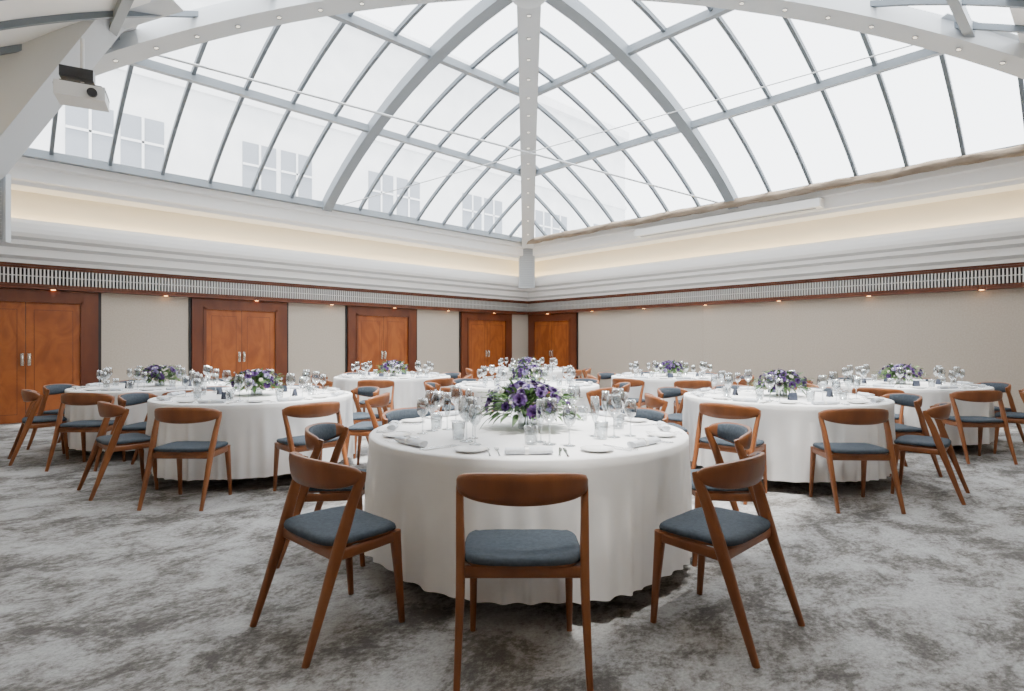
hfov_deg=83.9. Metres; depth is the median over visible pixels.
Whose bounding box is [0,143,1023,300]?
crown molding
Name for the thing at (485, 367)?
dining chair
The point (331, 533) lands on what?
dining chair
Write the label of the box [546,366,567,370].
place settings
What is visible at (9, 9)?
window
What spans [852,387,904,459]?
dining chair
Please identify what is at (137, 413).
round banquet table
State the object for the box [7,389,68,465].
dining chair
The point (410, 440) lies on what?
napkin
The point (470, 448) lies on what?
plate
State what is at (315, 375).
dining chair
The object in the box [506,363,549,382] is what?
flower arrangement
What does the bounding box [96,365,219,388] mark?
glassware
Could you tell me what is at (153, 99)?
skylight
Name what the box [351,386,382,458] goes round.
dining chair
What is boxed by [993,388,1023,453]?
dining chair
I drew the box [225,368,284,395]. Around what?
flower arrangement
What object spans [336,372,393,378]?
place settings
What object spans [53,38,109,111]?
projector
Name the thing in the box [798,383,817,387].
dining chair
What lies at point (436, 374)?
place settings
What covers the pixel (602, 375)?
dining chair
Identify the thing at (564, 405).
wine glass
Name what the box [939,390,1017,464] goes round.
dining chair
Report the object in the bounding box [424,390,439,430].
wine glass
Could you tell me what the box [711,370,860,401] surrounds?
glassware
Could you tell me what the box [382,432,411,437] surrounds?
plate
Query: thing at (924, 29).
roof beam
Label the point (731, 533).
dining chair
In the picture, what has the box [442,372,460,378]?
dining chair
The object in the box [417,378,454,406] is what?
dining chair
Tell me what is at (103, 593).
floor
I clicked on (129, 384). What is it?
place settings
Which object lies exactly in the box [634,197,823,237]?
case
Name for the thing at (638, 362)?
glassware
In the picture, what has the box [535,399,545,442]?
champagne flute
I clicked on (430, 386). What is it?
dining chair
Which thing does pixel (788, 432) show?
round banquet table
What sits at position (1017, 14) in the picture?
window
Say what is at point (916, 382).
place settings
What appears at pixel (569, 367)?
dining chair
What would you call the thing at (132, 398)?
dining chair
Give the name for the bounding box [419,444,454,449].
table knife
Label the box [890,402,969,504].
dining chair
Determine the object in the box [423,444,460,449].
table knife
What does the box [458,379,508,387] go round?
place settings
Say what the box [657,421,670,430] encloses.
napkin
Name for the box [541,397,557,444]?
wine glass
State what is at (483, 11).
ribs
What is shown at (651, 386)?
round banquet table
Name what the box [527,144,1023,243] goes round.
cornice
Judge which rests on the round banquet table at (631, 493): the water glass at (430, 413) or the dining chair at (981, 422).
the water glass at (430, 413)
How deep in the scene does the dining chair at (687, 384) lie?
8.11 m
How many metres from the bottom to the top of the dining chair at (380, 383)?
0.790 m
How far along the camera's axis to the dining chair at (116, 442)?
4.88 m
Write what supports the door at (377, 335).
in the wall at (139, 331)
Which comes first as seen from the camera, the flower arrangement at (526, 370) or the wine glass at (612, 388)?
the wine glass at (612, 388)
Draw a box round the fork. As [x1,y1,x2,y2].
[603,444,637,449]
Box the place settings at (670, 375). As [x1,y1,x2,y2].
[614,372,725,378]
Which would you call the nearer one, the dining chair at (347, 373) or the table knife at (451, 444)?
the table knife at (451, 444)
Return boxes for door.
[0,288,100,423]
[188,297,287,388]
[345,306,416,373]
[459,311,511,378]
[528,312,577,378]
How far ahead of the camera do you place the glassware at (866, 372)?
7.32 m
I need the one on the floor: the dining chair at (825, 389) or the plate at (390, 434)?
the dining chair at (825, 389)
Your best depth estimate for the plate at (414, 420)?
3.81 m
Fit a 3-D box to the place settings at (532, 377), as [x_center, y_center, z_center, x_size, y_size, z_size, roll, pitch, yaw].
[0.265,0.474,7.493,0.466,0.070,0.671,0,0,0]
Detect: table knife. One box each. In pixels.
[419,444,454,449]
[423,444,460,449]
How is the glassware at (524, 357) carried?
on the round banquet table at (554, 373)
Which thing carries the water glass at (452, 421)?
on the round banquet table at (631, 493)
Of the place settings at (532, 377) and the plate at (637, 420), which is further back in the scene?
the place settings at (532, 377)
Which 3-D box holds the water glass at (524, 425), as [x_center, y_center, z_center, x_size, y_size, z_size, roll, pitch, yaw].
[0.098,0.462,2.937,0.074,0.095,0.074,0,0,7]
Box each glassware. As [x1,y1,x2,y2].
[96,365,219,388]
[182,369,325,400]
[351,361,433,377]
[477,365,575,386]
[499,357,557,369]
[629,362,712,377]
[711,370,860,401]
[843,364,964,386]
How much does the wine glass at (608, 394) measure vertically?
0.240 m
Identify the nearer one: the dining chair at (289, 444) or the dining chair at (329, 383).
the dining chair at (289, 444)
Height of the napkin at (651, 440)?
0.036 m
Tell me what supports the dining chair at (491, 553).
on the floor
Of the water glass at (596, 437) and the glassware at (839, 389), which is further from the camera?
the glassware at (839, 389)
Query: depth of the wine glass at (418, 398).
3.29 m
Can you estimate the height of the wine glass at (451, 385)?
0.240 m
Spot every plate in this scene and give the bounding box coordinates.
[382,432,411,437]
[401,418,424,422]
[454,445,487,452]
[580,445,613,452]
[623,418,647,422]
[647,432,676,437]
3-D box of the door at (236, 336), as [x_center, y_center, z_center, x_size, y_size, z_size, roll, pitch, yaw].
[-5.526,0.170,11.663,1.940,2.200,0.089,0,0,-43]
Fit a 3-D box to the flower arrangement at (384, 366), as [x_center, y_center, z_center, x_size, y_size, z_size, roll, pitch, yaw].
[-1.984,0.369,9.475,0.627,0.281,0.620,0,0,-5]
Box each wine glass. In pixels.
[417,398,428,433]
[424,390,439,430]
[449,385,461,421]
[458,396,474,441]
[469,405,481,445]
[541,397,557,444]
[563,405,575,446]
[568,384,580,418]
[606,394,621,437]
[611,388,624,426]
[624,399,636,436]
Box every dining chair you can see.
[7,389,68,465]
[26,384,76,449]
[45,393,125,471]
[77,401,158,500]
[100,392,157,473]
[115,379,156,382]
[137,407,231,510]
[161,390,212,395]
[192,386,230,390]
[203,378,227,381]
[250,452,404,668]
[273,401,348,490]
[276,422,366,568]
[287,384,321,388]
[311,374,327,388]
[312,378,332,386]
[343,372,362,374]
[343,392,389,464]
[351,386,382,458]
[356,379,394,411]
[382,407,438,425]
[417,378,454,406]
[425,382,454,411]
[438,387,473,412]
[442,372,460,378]
[449,378,478,405]
[453,473,593,690]
[466,368,473,374]
[476,370,496,379]
[480,366,496,378]
[559,366,575,378]
[562,370,581,378]
[575,378,601,405]
[582,368,590,377]
[586,387,617,412]
[587,375,608,404]
[597,372,615,382]
[600,382,630,410]
[609,378,648,407]
[609,407,668,423]
[644,393,690,468]
[650,451,804,668]
[655,387,687,426]
[673,380,711,412]
[690,422,771,566]
[691,402,766,504]
[698,372,715,374]
[712,384,751,389]
[733,378,751,385]
[735,375,753,386]
[796,387,845,392]
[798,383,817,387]
[809,408,905,513]
[829,377,856,379]
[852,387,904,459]
[880,393,942,476]
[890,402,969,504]
[900,378,935,381]
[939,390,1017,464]
[976,382,1023,443]
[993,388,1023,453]
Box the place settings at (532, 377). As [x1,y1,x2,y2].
[514,377,550,380]
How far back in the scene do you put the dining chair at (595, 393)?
6.52 m
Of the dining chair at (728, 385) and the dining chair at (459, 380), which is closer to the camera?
the dining chair at (728, 385)
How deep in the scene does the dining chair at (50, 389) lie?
6.97 m
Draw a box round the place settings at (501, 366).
[488,366,505,370]
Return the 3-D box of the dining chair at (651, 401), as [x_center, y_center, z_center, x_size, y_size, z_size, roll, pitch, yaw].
[1.487,0.880,5.748,0.511,0.790,0.533,0,0,2]
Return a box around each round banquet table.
[65,381,242,451]
[144,388,354,480]
[333,373,450,413]
[364,411,691,604]
[455,380,599,412]
[484,368,571,379]
[611,374,730,413]
[683,389,895,482]
[820,380,994,445]
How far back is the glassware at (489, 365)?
7.43 m
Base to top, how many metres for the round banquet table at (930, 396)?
0.760 m
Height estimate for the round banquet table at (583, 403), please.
0.760 m
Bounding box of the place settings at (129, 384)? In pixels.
[69,380,160,390]
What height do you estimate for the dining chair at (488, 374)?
0.790 m
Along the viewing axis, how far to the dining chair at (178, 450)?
4.51 m
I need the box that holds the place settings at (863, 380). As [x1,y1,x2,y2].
[824,378,902,387]
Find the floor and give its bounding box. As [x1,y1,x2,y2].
[0,401,1023,690]
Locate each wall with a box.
[9,288,527,423]
[576,288,1023,412]
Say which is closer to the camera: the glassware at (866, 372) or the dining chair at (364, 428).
the dining chair at (364, 428)
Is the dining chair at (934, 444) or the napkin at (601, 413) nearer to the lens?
the napkin at (601, 413)
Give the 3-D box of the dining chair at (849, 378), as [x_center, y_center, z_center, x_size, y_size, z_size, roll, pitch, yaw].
[5.150,0.880,8.759,0.533,0.790,0.511,0,0,5]
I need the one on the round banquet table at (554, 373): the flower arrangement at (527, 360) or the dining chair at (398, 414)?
the flower arrangement at (527, 360)
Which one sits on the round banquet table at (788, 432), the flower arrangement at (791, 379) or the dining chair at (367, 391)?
the flower arrangement at (791, 379)
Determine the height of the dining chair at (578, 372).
0.790 m
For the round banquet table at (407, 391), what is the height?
0.760 m
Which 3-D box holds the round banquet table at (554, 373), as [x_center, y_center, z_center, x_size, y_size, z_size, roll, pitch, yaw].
[0.348,0.890,12.298,1.893,0.760,1.900,0,0,-45]
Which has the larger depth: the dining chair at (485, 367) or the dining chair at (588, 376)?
the dining chair at (485, 367)
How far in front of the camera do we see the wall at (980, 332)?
11.32 m
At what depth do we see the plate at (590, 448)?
2.77 m
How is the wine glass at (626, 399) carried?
on the round banquet table at (631, 493)
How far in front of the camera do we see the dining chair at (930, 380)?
8.41 m
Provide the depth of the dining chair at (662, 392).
6.67 m
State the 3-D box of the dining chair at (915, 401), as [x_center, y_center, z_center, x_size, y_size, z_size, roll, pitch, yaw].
[3.901,0.880,5.747,0.511,0.790,0.533,0,0,0]
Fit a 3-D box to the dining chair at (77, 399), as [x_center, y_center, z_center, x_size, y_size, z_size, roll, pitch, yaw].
[-4.447,0.880,5.982,0.533,0.790,0.511,0,0,-1]
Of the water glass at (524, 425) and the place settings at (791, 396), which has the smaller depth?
the water glass at (524, 425)
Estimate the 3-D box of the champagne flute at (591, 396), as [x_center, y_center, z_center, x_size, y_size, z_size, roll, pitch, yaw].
[0.464,0.397,3.191,0.060,0.225,0.060,0,0,-38]
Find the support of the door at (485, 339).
in the wall at (139, 331)
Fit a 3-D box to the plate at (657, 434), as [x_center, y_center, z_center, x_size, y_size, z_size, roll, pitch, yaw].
[0.841,0.502,3.201,0.164,0.014,0.164,0,0,-4]
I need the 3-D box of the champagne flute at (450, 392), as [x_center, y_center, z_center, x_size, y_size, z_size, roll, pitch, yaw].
[-0.392,0.397,3.454,0.060,0.225,0.060,0,0,4]
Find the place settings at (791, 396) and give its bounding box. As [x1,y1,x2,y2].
[691,386,889,404]
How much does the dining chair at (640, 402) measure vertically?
0.790 m
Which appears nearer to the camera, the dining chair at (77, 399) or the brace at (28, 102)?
the dining chair at (77, 399)
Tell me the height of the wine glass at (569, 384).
0.240 m
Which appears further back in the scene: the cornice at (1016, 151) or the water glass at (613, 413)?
the cornice at (1016, 151)
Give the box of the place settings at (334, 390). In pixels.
[153,385,347,403]
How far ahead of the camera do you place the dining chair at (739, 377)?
9.57 m
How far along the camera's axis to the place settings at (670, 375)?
9.28 m
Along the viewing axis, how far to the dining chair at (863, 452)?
4.43 m
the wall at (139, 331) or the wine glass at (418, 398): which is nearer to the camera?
the wine glass at (418, 398)
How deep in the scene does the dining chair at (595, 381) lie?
8.42 m
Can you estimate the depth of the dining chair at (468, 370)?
12.07 m
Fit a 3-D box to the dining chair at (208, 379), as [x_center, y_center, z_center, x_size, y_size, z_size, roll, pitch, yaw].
[-4.448,0.880,8.393,0.533,0.790,0.511,0,0,0]
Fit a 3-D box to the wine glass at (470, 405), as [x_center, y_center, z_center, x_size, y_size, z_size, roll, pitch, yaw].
[-0.189,0.407,2.920,0.068,0.205,0.068,0,0,-44]
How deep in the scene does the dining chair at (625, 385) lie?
7.47 m
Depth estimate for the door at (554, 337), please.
16.59 m
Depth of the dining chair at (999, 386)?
7.32 m
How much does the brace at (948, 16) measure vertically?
2.070 m
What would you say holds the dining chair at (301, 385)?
on the floor
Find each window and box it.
[0,0,150,46]
[1010,8,1023,42]
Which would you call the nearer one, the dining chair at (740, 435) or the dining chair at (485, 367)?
the dining chair at (740, 435)
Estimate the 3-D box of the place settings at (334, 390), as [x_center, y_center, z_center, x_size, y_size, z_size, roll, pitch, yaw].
[-2.619,0.474,5.847,1.835,0.070,1.836,0,0,0]
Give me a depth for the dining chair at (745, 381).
8.40 m
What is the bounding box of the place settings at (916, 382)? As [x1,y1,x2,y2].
[900,379,989,388]
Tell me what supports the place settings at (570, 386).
on the round banquet table at (583, 403)
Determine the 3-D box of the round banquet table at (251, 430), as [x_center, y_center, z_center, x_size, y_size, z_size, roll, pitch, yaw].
[-2.618,0.890,5.846,1.904,0.760,1.902,0,0,-44]
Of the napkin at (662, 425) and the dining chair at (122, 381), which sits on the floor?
the dining chair at (122, 381)
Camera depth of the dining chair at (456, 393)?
6.54 m
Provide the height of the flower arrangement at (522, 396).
0.312 m
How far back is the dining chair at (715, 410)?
4.80 m
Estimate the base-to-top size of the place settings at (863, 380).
0.070 m
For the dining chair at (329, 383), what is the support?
on the floor
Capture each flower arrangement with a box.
[131,364,186,385]
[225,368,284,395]
[373,360,409,375]
[467,377,582,429]
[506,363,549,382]
[516,357,541,366]
[653,360,689,375]
[747,368,813,395]
[874,363,929,383]
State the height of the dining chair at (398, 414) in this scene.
0.790 m
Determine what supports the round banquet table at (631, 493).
on the floor
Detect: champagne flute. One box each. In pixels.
[442,392,451,429]
[468,397,477,438]
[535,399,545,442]
[590,396,599,436]
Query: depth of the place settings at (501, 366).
12.22 m
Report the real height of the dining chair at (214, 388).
0.790 m
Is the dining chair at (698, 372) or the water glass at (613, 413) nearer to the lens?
the water glass at (613, 413)
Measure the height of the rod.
1.180 m
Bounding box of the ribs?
[0,0,1023,242]
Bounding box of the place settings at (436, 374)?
[395,371,447,378]
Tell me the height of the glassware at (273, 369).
0.240 m
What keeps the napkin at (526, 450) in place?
on the round banquet table at (631, 493)
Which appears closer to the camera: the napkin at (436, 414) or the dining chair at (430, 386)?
the napkin at (436, 414)
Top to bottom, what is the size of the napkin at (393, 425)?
0.036 m
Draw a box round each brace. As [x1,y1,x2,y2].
[0,0,183,179]
[941,13,1023,43]
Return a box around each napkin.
[386,420,398,429]
[394,436,427,446]
[432,411,459,416]
[504,446,552,454]
[596,411,623,417]
[627,436,660,447]
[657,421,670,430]
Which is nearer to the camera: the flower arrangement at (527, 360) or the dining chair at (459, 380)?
the dining chair at (459, 380)
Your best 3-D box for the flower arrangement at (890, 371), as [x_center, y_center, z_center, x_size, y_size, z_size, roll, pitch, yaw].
[5.144,0.371,7.560,0.604,0.277,0.599,0,0,-24]
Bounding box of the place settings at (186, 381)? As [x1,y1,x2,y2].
[166,378,230,389]
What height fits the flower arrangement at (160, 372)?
0.277 m
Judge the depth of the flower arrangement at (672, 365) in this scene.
9.33 m
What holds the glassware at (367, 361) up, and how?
on the round banquet table at (407, 391)
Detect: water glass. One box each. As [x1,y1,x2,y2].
[430,413,442,428]
[452,421,464,439]
[524,425,537,444]
[595,421,607,439]
[613,413,624,428]
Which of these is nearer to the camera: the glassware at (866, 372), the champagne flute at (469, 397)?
the champagne flute at (469, 397)
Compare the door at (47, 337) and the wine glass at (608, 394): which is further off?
the door at (47, 337)
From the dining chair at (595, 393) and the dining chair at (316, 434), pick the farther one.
the dining chair at (595, 393)
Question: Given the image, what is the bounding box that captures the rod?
[158,45,912,205]
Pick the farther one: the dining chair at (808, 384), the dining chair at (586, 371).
the dining chair at (586, 371)
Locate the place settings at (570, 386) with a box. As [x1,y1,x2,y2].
[554,379,595,387]
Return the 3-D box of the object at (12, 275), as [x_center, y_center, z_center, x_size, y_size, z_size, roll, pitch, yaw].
[-4.491,-1.128,12.578,13.900,0.404,0.190,0,0,-43]

